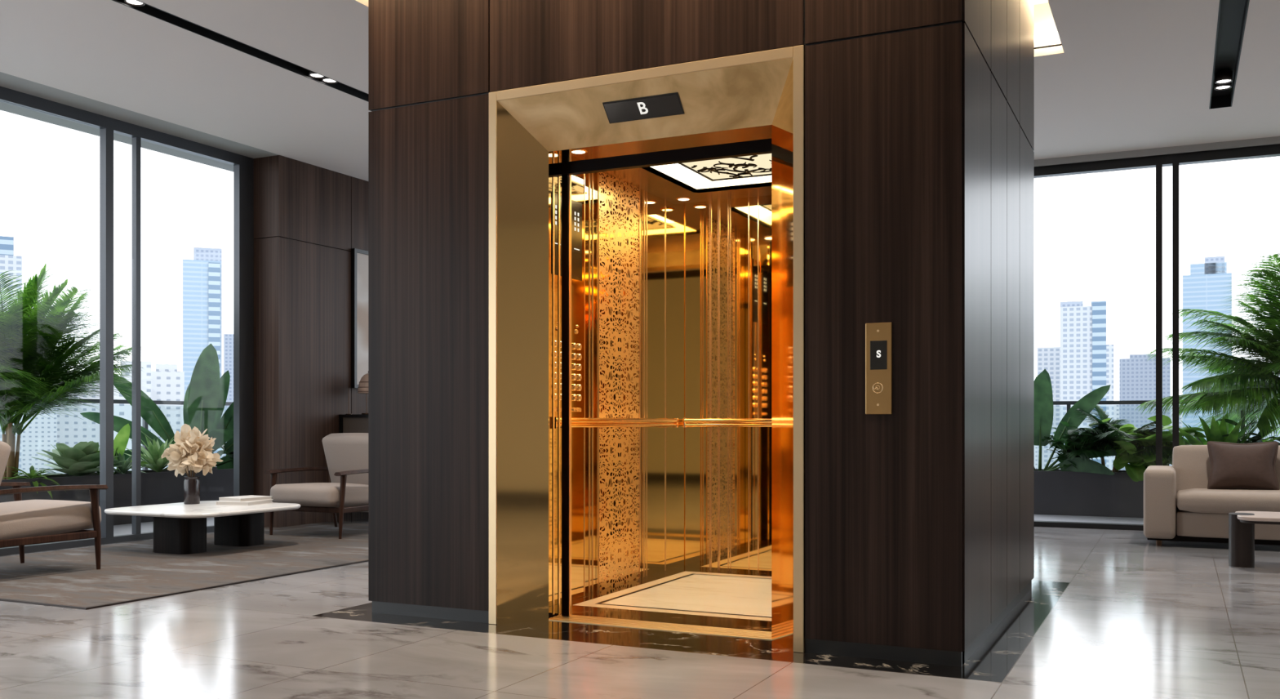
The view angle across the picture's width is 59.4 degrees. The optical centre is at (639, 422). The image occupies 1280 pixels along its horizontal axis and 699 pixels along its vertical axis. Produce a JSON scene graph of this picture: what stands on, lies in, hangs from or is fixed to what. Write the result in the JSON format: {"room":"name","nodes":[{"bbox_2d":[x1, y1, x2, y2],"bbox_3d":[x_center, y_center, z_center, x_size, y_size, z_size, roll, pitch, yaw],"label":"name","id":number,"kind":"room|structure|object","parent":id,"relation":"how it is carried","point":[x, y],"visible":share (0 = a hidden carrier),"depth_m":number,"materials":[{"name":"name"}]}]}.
{"room":"elevator lobby","nodes":[
{"label":"elevator lobby","id":0,"kind":"room"},
{"bbox_2d":[0,102,233,172],"bbox_3d":[0.243,-2.650,4.543,13.500,0.300,15.400,0,0,26],"label":"soffit","id":1,"kind":"structure","parent":0,"point":[5,107],"depth_m":9.72,"materials":[{"name":"grey"}]},
{"bbox_2d":[253,155,368,527],"bbox_3d":[-2.716,-0.755,11.659,0.440,3.410,3.340,0,0,26],"label":"wall","id":2,"kind":"structure","parent":0,"point":[308,219],"depth_m":10.30,"materials":[{"name":"brown wood"}]},
{"bbox_2d":[0,86,253,555],"bbox_3d":[-5.962,-0.755,5.174,0.070,3.410,11.160,0,0,26],"label":"window","id":3,"kind":"structure","parent":2,"relation":"in","point":[243,166],"depth_m":9.08,"materials":[{"name":"grey metal"}]},
{"bbox_2d":[0,71,278,158],"bbox_3d":[-5.853,-2.430,5.122,0.450,0.060,11.160,0,0,26],"label":"trim","id":4,"kind":"structure","parent":2,"relation":"attached to","point":[7,81],"depth_m":8.76,"materials":[{"name":"grey paint"}]},
{"bbox_2d":[351,248,368,387],"bbox_3d":[-2.534,-1.020,11.485,0.040,1.360,1.225,0,0,26],"label":"framed picture","id":5,"kind":"object","parent":2,"relation":"attached to","point":[359,258],"visible":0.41,"depth_m":11.00,"materials":[{"name":"black metal"}]},
{"bbox_2d":[1034,143,1279,530],"bbox_3d":[3.692,-0.725,10.309,12.280,3.350,0.120,0,0,26],"label":"window","id":6,"kind":"structure","parent":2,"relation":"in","point":[1175,160],"depth_m":9.84,"materials":[{"name":"black metal"}]},
{"bbox_2d":[1034,136,1279,166],"bbox_3d":[3.657,-2.402,10.236,12.280,0.115,0.040,0,0,26],"label":"trim","id":7,"kind":"structure","parent":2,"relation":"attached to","point":[1268,140],"depth_m":9.79,"materials":[{"name":"grey"}]},
{"bbox_2d":[0,514,1279,698],"bbox_3d":[-0.153,1.075,5.566,15.100,0.250,16.900,0,0,26],"label":"floor","id":8,"kind":"structure","parent":0,"point":[1135,617],"depth_m":4.65,"materials":[{"name":"grey stone"}]},
{"bbox_2d":[0,466,233,524],"bbox_3d":[-5.670,0.715,9.439,0.600,0.470,11.100,0,0,26],"label":"planter box","id":9,"kind":"object","parent":8,"relation":"on","point":[164,486],"visible":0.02,"depth_m":10.70,"materials":[{"name":"grey concrete"}]},
{"bbox_2d":[2,465,64,497],"bbox_3d":[-5.315,0.516,9.766,0.575,0.285,0.497,0,0,-25],"label":"plant","id":10,"kind":"object","parent":9,"relation":"in","point":[33,473],"visible":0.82,"depth_m":9.72,"materials":[{"name":"green plant"}]},
{"bbox_2d":[0,263,146,479],"bbox_3d":[-5.492,-0.434,9.782,2.179,1.891,2.694,0,0,-17],"label":"potted palm","id":11,"kind":"object","parent":9,"relation":"in","point":[34,375],"visible":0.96,"depth_m":9.51,"materials":[{"name":"plant"}]},
{"bbox_2d":[32,440,128,475],"bbox_3d":[-5.144,0.329,10.272,0.892,0.323,0.800,0,0,26],"label":"rosette","id":12,"kind":"object","parent":9,"relation":"on","point":[80,460],"visible":0.92,"depth_m":10.16,"materials":[{"name":"green plant"}]},
{"bbox_2d":[94,423,148,475],"bbox_3d":[-5.050,0.263,10.665,0.478,0.517,0.709,0,0,26],"label":"plant","id":13,"kind":"object","parent":9,"relation":"on","point":[121,440],"visible":0.35,"depth_m":10.66,"materials":[{"name":"green plant"}]},
{"bbox_2d":[97,451,155,473],"bbox_3d":[-4.911,0.364,10.694,0.570,0.252,0.582,0,0,-13],"label":"spiky plant","id":14,"kind":"object","parent":9,"relation":"on","point":[125,466],"visible":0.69,"depth_m":10.61,"materials":[{"name":"green plant"}]},
{"bbox_2d":[124,435,174,471],"bbox_3d":[-4.742,0.303,11.100,0.874,0.375,0.878,0,0,-11],"label":"spiky plant","id":15,"kind":"object","parent":9,"relation":"on","point":[156,451],"visible":0.67,"depth_m":11.01,"materials":[{"name":"green plant"}]},
{"bbox_2d":[80,342,233,470],"bbox_3d":[-4.576,-0.144,11.614,2.015,1.380,1.202,0,0,-38],"label":"leafy plants","id":16,"kind":"object","parent":9,"relation":"on","point":[206,395],"visible":0.36,"depth_m":11.71,"materials":[{"name":"green plant"}]},
{"bbox_2d":[166,440,224,467],"bbox_3d":[-4.654,0.345,11.637,0.581,0.389,0.558,0,0,-30],"label":"leafy shrub","id":17,"kind":"object","parent":9,"relation":"on","point":[220,452],"visible":0.02,"depth_m":11.56,"materials":[{"name":"green plant"}]},
{"bbox_2d":[215,442,233,463],"bbox_3d":[-4.321,0.257,12.145,0.656,0.520,0.720,0,0,-1],"label":"leafy shrub","id":18,"kind":"object","parent":9,"relation":"in","point":[226,452],"visible":0.14,"depth_m":11.95,"materials":[{"name":"green plant"}]},
{"bbox_2d":[55,398,232,470],"bbox_3d":[-6.541,0.355,9.358,0.050,1.190,15.200,0,0,26],"label":"balcony railing","id":19,"kind":"object","parent":8,"relation":"on","point":[144,424],"visible":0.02,"depth_m":11.96,"materials":[{"name":"grey metal"}]},
{"bbox_2d":[0,521,368,609],"bbox_3d":[-2.954,0.944,8.200,2.420,0.012,4.390,0,0,26],"label":"area rug","id":20,"kind":"object","parent":8,"relation":"on","point":[130,571],"visible":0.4,"depth_m":7.33,"materials":[{"name":"grey carpet"}]},
{"bbox_2d":[0,440,108,568],"bbox_3d":[-3.964,0.514,7.009,0.824,0.853,0.903,0,0,26],"label":"lounge chair","id":21,"kind":"object","parent":20,"relation":"on","point":[27,522],"visible":1,"depth_m":6.94,"materials":[{"name":"beige fabric"}]},
{"bbox_2d":[0,440,11,484],"bbox_3d":[-4.100,0.338,6.726,0.674,0.500,0.274,0,0,26],"label":"cushion","id":22,"kind":"object","parent":21,"relation":"on","point":[5,449],"depth_m":6.64,"materials":[{"name":"grey fabric"}]},
{"bbox_2d":[0,499,101,539],"bbox_3d":[-3.946,0.613,7.046,0.711,0.218,0.821,0,0,26],"label":"seat cushion","id":23,"kind":"object","parent":21,"relation":"on","point":[19,518],"depth_m":6.93,"materials":[{"name":"grey fabric"}]},
{"bbox_2d":[104,500,300,554],"bbox_3d":[-3.256,0.783,8.401,1.050,0.310,1.120,0,0,26],"label":"coffee table","id":24,"kind":"object","parent":20,"relation":"on","point":[179,528],"visible":0.94,"depth_m":8.13,"materials":[{"name":"white stone"}]},
{"bbox_2d":[183,475,199,504],"bbox_3d":[-3.476,0.522,8.695,0.116,0.212,0.116,0,0,26],"label":"vase","id":25,"kind":"object","parent":24,"relation":"on","point":[191,484],"visible":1,"depth_m":8.65,"materials":[{"name":"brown glass"}]},
{"bbox_2d":[161,423,222,476],"bbox_3d":[-3.472,0.307,8.694,0.420,0.603,0.396,0,0,45],"label":"flower bouquet","id":26,"kind":"object","parent":25,"relation":"in","point":[192,451],"visible":1,"depth_m":8.63,"materials":[{"name":"beige plant"}]},
{"bbox_2d":[215,498,273,505],"bbox_3d":[-3.059,0.614,8.683,0.280,0.028,0.340,0,0,14],"label":"book","id":27,"kind":"object","parent":24,"relation":"on","point":[264,501],"visible":0.79,"depth_m":8.54,"materials":[{"name":"white paper"}]},
{"bbox_2d":[218,494,272,502],"bbox_3d":[-3.060,0.587,8.706,0.240,0.026,0.310,0,0,30],"label":"book","id":28,"kind":"object","parent":27,"relation":"on","point":[251,497],"visible":1,"depth_m":8.63,"materials":[{"name":"white paper"}]},
{"bbox_2d":[263,432,368,538],"bbox_3d":[-2.594,0.514,9.559,0.824,0.853,0.903,0,0,26],"label":"lounge chair","id":29,"kind":"object","parent":20,"relation":"on","point":[346,454],"visible":0.61,"depth_m":9.32,"materials":[{"name":"beige fabric"}]},
{"bbox_2d":[270,482,368,506],"bbox_3d":[-2.612,0.613,9.522,0.711,0.218,0.821,0,0,26],"label":"seat cushion","id":30,"kind":"object","parent":29,"relation":"on","point":[307,494],"depth_m":9.18,"materials":[{"name":"grey fabric"}]},
{"bbox_2d":[321,432,368,484],"bbox_3d":[-2.458,0.338,9.842,0.674,0.500,0.274,0,0,26],"label":"cushion","id":31,"kind":"object","parent":29,"relation":"on","point":[344,451],"depth_m":9.79,"materials":[{"name":"grey fabric"}]},
{"bbox_2d":[338,413,368,511],"bbox_3d":[-2.307,0.435,11.517,0.420,1.030,1.840,0,0,26],"label":"sideboard","id":32,"kind":"object","parent":8,"relation":"on","point":[348,423],"visible":0.06,"depth_m":10.73,"materials":[{"name":"black wood"}]},
{"bbox_2d":[345,388,349,414],"bbox_3d":[-2.811,-0.205,10.816,0.060,0.250,0.060,0,0,26],"label":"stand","id":33,"kind":"object","parent":32,"relation":"on","point":[348,388],"visible":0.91,"depth_m":10.81,"materials":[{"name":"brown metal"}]},
{"bbox_2d":[357,373,368,413],"bbox_3d":[-2.628,-0.292,10.873,0.223,0.425,0.223,0,0,26],"label":"table lamp","id":34,"kind":"object","parent":32,"relation":"on","point":[362,388],"visible":0.32,"depth_m":10.79,"materials":[{"name":"beige fabric"}]},
{"bbox_2d":[1034,468,1143,517],"bbox_3d":[4.183,0.725,11.931,11.200,0.450,0.570,0,0,26],"label":"planter box","id":35,"kind":"object","parent":8,"relation":"on","point":[1056,492],"visible":0.09,"depth_m":11.43,"materials":[{"name":"grey concrete"}]},
{"bbox_2d":[1041,421,1111,469],"bbox_3d":[4.512,0.260,11.590,0.657,0.546,0.646,0,0,-19],"label":"leafy shrub","id":36,"kind":"object","parent":35,"relation":"on","point":[1070,444],"visible":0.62,"depth_m":11.54,"materials":[{"name":"green plant"}]},
{"bbox_2d":[1034,368,1124,475],"bbox_3d":[4.289,-0.018,11.682,1.791,1.126,0.713,0,0,26],"label":"leafy plants","id":37,"kind":"object","parent":35,"relation":"on","point":[1043,396],"visible":0.48,"depth_m":11.58,"materials":[{"name":"green plant"}]},
{"bbox_2d":[1056,404,1172,471],"bbox_3d":[4.867,0.162,11.432,1.113,0.745,1.084,0,0,12],"label":"leafy shrub","id":38,"kind":"object","parent":35,"relation":"on","point":[1107,435],"visible":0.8,"depth_m":11.26,"materials":[{"name":"plant"}]},
{"bbox_2d":[1088,417,1167,481],"bbox_3d":[4.964,0.271,11.362,0.777,0.636,0.587,0,0,26],"label":"leafy shrub","id":39,"kind":"object","parent":35,"relation":"in","point":[1136,466],"visible":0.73,"depth_m":11.25,"materials":[{"name":"green plant"}]},
{"bbox_2d":[1137,414,1205,465],"bbox_3d":[5.337,0.227,11.292,0.649,0.611,0.742,0,0,26],"label":"leafy shrub","id":40,"kind":"object","parent":35,"relation":"on","point":[1166,420],"visible":0.3,"depth_m":11.13,"materials":[{"name":"green plant"}]},
{"bbox_2d":[1165,432,1195,464],"bbox_3d":[5.456,0.314,11.100,0.469,0.440,0.457,0,0,26],"label":"leafy shrub","id":41,"kind":"object","parent":35,"relation":"on","point":[1170,459],"visible":0.05,"depth_m":11.05,"materials":[{"name":"green plant"}]},
{"bbox_2d":[1134,253,1279,439],"bbox_3d":[6.546,-0.595,10.901,2.785,2.253,2.816,0,0,41],"label":"potted palm","id":42,"kind":"object","parent":35,"relation":"on","point":[1234,387],"visible":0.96,"depth_m":10.65,"materials":[{"name":"plant"}]},
{"bbox_2d":[1162,411,1279,445],"bbox_3d":[5.745,0.193,11.054,1.425,0.634,1.412,0,0,-5],"label":"agave plant","id":43,"kind":"object","parent":35,"relation":"on","point":[1217,430],"visible":0.3,"depth_m":10.86,"materials":[{"name":"green plant"}]},
{"bbox_2d":[1217,418,1279,444],"bbox_3d":[5.984,0.265,10.917,0.645,0.608,0.550,0,0,38],"label":"leafy shrub","id":44,"kind":"object","parent":35,"relation":"on","point":[1257,438],"visible":0.12,"depth_m":10.90,"materials":[{"name":"green plant"}]},
{"bbox_2d":[1053,399,1265,440],"bbox_3d":[3.534,0.355,13.003,14.900,1.190,0.050,0,0,26],"label":"balcony railing","id":45,"kind":"object","parent":8,"relation":"on","point":[1068,403],"visible":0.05,"depth_m":12.19,"materials":[{"name":"grey metal"}]},
{"bbox_2d":[1143,444,1279,545],"bbox_3d":[5.273,0.563,8.485,2.655,0.773,0.976,0,0,26],"label":"sofa","id":46,"kind":"object","parent":8,"relation":"on","point":[1179,505],"visible":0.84,"depth_m":8.56,"materials":[{"name":"beige fabric"}]},
{"bbox_2d":[1172,444,1279,493],"bbox_3d":[4.843,0.400,8.989,1.042,0.447,0.282,0,0,26],"label":"cushion","id":47,"kind":"object","parent":46,"relation":"on","point":[1191,463],"depth_m":9.04,"materials":[{"name":"beige fabric"}]},
{"bbox_2d":[1176,488,1279,513],"bbox_3d":[5.229,0.605,8.393,2.192,0.178,0.772,0,0,26],"label":"seat cushion","id":48,"kind":"object","parent":46,"relation":"on","point":[1188,500],"depth_m":8.41,"materials":[{"name":"beige fabric"}]},
{"bbox_2d":[1207,440,1279,489],"bbox_3d":[4.726,0.340,8.790,0.497,0.389,0.247,0,0,26],"label":"throw pillow","id":49,"kind":"object","parent":46,"relation":"on","point":[1251,466],"visible":0.89,"depth_m":8.71,"materials":[{"name":"brown fabric"}]},
{"bbox_2d":[1228,511,1279,567],"bbox_3d":[4.519,0.777,7.247,1.265,0.345,0.580,0,0,26],"label":"coffee table","id":50,"kind":"object","parent":8,"relation":"on","point":[1241,523],"visible":1,"depth_m":7.37,"materials":[{"name":"black wood"}]},
{"bbox_2d":[0,0,1279,181],"bbox_3d":[0.591,-2.590,3.849,12.270,0.380,14.450,0,0,26],"label":"ceiling","id":51,"kind":"structure","parent":0,"point":[1117,75],"depth_m":7.61,"materials":[{"name":"white paint"}]},
{"bbox_2d":[111,0,368,102],"bbox_3d":[-2.527,-2.449,7.207,0.130,0.099,9.600,0,0,26],"label":"ceiling light slot","id":52,"kind":"object","parent":51,"relation":"attached to","point":[147,9],"visible":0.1,"depth_m":7.18,"materials":[{"name":"black metal"}]},
{"bbox_2d":[124,0,145,6],"bbox_3d":[-2.899,-2.439,6.432,0.112,0.062,0.112,0,0,26],"label":"recessed light","id":53,"kind":"object","parent":52,"relation":"attached to","point":[131,2],"visible":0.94,"depth_m":6.45,"materials":[{"name":"white metal"}]},
{"bbox_2d":[308,70,324,78],"bbox_3d":[-2.245,-2.439,7.793,0.112,0.062,0.112,0,0,26],"label":"recessed light","id":54,"kind":"object","parent":52,"relation":"attached to","point":[311,74],"visible":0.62,"depth_m":7.80,"materials":[{"name":"white metal"}]},
{"bbox_2d":[321,77,337,84],"bbox_3d":[-2.189,-2.439,7.910,0.112,0.062,0.112,0,0,26],"label":"recessed light","id":55,"kind":"object","parent":52,"relation":"attached to","point":[326,80],"visible":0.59,"depth_m":7.93,"materials":[{"name":"white metal"}]},
{"bbox_2d":[1034,32,1058,39],"bbox_3d":[1.145,-2.520,8.027,3.528,0.020,0.020,0,0,26],"label":"led strip","id":56,"kind":"object","parent":51,"relation":"attached to","point":[1053,34],"visible":0.02,"depth_m":7.30,"materials":[{"name":"white"}]},
{"bbox_2d":[1208,0,1249,109],"bbox_3d":[3.034,-2.449,5.653,0.154,0.099,6.420,0,0,26],"label":"ceiling light slot","id":57,"kind":"object","parent":51,"relation":"attached to","point":[1233,14],"visible":0.76,"depth_m":7.33,"materials":[{"name":"black metal"}]},
{"bbox_2d":[1213,80,1231,90],"bbox_3d":[4.196,-2.439,8.069,0.112,0.062,0.112,0,0,26],"label":"recessed light","id":58,"kind":"object","parent":57,"relation":"attached to","point":[1216,86],"visible":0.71,"depth_m":8.06,"materials":[{"name":"white metal"}]},
{"bbox_2d":[1214,71,1232,84],"bbox_3d":[4.127,-2.439,7.925,0.112,0.062,0.112,0,0,26],"label":"recessed light","id":59,"kind":"object","parent":57,"relation":"attached to","point":[1223,77],"visible":1,"depth_m":7.89,"materials":[{"name":"white metal"}]},
{"bbox_2d":[368,0,1034,666],"bbox_3d":[0.455,-0.892,6.033,2.905,3.685,2.331,0,0,26],"label":"wall","id":60,"kind":"structure","parent":0,"point":[919,114],"depth_m":4.86,"materials":[{"name":"brown wood"}]},
{"bbox_2d":[488,44,804,652],"bbox_3d":[0.030,-0.305,5.069,1.544,2.510,0.237,0,0,26],"label":"door surround","id":61,"kind":"object","parent":60,"relation":"attached to","point":[765,87],"visible":1,"depth_m":5.24,"materials":[{"name":"gold metal"}]},
{"bbox_2d":[602,92,684,123],"bbox_3d":[0.014,-1.417,5.053,0.374,0.079,0.075,0,0,26],"label":"indicator","id":62,"kind":"object","parent":61,"relation":"attached to","point":[665,104],"visible":1,"depth_m":5.05,"materials":[{"name":"black metal"}]},
{"bbox_2d":[548,124,771,639],"bbox_3d":[0.516,-0.200,6.077,1.644,2.700,2.060,0,0,26],"label":"car","id":63,"kind":"object","parent":60,"relation":"in","point":[671,264],"visible":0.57,"depth_m":6.84,"materials":[{"name":"gold metal"}]},
{"bbox_2d":[548,138,771,616],"bbox_3d":[0.113,-0.303,5.266,1.640,2.494,0.040,0,0,26],"label":"door frame","id":64,"kind":"structure","parent":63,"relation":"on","point":[565,169],"depth_m":5.48,"materials":[{"name":"black metal"}]},
{"bbox_2d":[673,163,701,176],"bbox_3d":[0.653,-1.540,6.360,1.064,0.020,0.830,0,0,26],"label":"light","id":65,"kind":"object","parent":63,"relation":"on","point":[677,167],"depth_m":6.77,"materials":[{"name":"white plastic"}]},
{"bbox_2d":[313,580,1070,681],"bbox_3d":[0.470,1.050,6.096,3.265,0.200,2.845,0,0,26],"label":"trim","id":66,"kind":"structure","parent":60,"relation":"attached to","point":[994,658],"depth_m":4.96,"materials":[{"name":"black stone"}]},
{"bbox_2d":[865,322,892,413],"bbox_3d":[0.957,-0.217,4.492,0.107,0.367,0.014,0,0,26],"label":"plate","id":67,"kind":"object","parent":60,"relation":"attached to","point":[878,335],"visible":1,"depth_m":4.49,"materials":[{"name":"gold metal"}]},
{"label":"outside","id":68,"kind":"structure","parent":0,"visible":0},
{"bbox_3d":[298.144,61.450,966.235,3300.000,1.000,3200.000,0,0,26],"label":"ground","id":69,"kind":"structure","parent":68,"visible":0},
{"bbox_2d":[0,235,22,475],"bbox_3d":[-456.063,-34.747,788.657,37.226,191.394,20.000,0,0,-30],"label":"building","id":70,"kind":"structure","parent":69,"relation":"on","point":[8,261],"depth_m":786.19,"materials":[{"name":"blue glass"}]},
{"bbox_2d":[57,371,99,473],"bbox_3d":[-421.827,11.180,848.956,34.469,99.541,20.000,0,0,-26],"label":"building","id":71,"kind":"structure","parent":69,"relation":"on","point":[72,430],"depth_m":838.53,"materials":[{"name":"white concrete"}]},
{"bbox_2d":[22,404,223,475],"bbox_3d":[-590.790,17.830,1273.608,359.679,86.240,30.000,0,0,-25],"label":"building","id":72,"kind":"structure","parent":69,"relation":"on","point":[41,433],"depth_m":1226.32,"materials":[{"name":"white concrete"}]},
{"bbox_2d":[113,376,132,470],"bbox_3d":[-282.937,18.031,609.069,12.578,85.838,20.000,0,0,-25],"label":"building","id":73,"kind":"structure","parent":69,"relation":"on","point":[120,410],"depth_m":600.88,"materials":[{"name":"white concrete"}]},
{"bbox_2d":[120,360,151,470],"bbox_3d":[-314.324,11.548,699.121,17.235,98.805,20.000,0,0,-24],"label":"building","id":74,"kind":"structure","parent":69,"relation":"on","point":[146,371],"depth_m":692.29,"materials":[{"name":"white concrete"}]},
{"bbox_2d":[151,364,184,468],"bbox_3d":[-320.684,10.847,759.212,22.079,100.206,20.000,0,0,-23],"label":"building","id":75,"kind":"structure","parent":69,"relation":"on","point":[167,384],"depth_m":750.92,"materials":[{"name":"white concrete"}]},
{"bbox_2d":[182,247,222,458],"bbox_3d":[-355.051,-39.857,909.222,29.304,201.614,22.200,0,0,-21],"label":"building","id":76,"kind":"structure","parent":69,"relation":"on","point":[202,274],"depth_m":899.83,"materials":[{"name":"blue glass"}]},
{"bbox_2d":[223,333,233,455],"bbox_3d":[-391.401,-12.157,1089.411,24.567,146.213,20.000,0,0,-20],"label":"building","id":77,"kind":"structure","parent":69,"relation":"on","point":[228,338],"depth_m":1077.74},
{"bbox_2d":[1037,346,1060,469],"bbox_3d":[376.495,-3.874,1029.392,21.838,129.648,20.000,0,0,20],"label":"building","id":78,"kind":"structure","parent":69,"relation":"on","point":[1048,357],"depth_m":1019.14,"materials":[{"name":"white concrete"}]},
{"bbox_2d":[1060,301,1113,470],"bbox_3d":[361.872,-18.391,908.192,40.046,158.683,22.200,0,0,22],"label":"building","id":79,"kind":"structure","parent":69,"relation":"on","point":[1086,361],"depth_m":899.39,"materials":[{"name":"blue glass"}]},
{"bbox_2d":[1034,403,1248,468],"bbox_3d":[613.412,19.255,1303.573,443.042,83.390,30.000,0,0,25],"label":"building","id":80,"kind":"structure","parent":69,"relation":"on","point":[1116,406],"depth_m":1312.77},
{"bbox_2d":[1119,354,1170,470],"bbox_3d":[449.871,0.194,999.118,41.066,121.512,20.000,0,0,24],"label":"building","id":81,"kind":"structure","parent":69,"relation":"on","point":[1137,375],"depth_m":991.65,"materials":[{"name":"white concrete"}]},
{"bbox_2d":[1182,256,1231,439],"bbox_3d":[459.732,-36.037,908.924,35.326,193.974,20.000,0,0,27],"label":"building","id":82,"kind":"structure","parent":69,"relation":"on","point":[1203,288],"depth_m":901.37,"materials":[{"name":"blue glass"}]},
{"bbox_2d":[1248,368,1279,442],"bbox_3d":[662.198,1.238,1148.664,68.644,119.425,20.000,0,0,30],"label":"building","id":83,"kind":"structure","parent":69,"relation":"on","point":[1256,431],"depth_m":1147.53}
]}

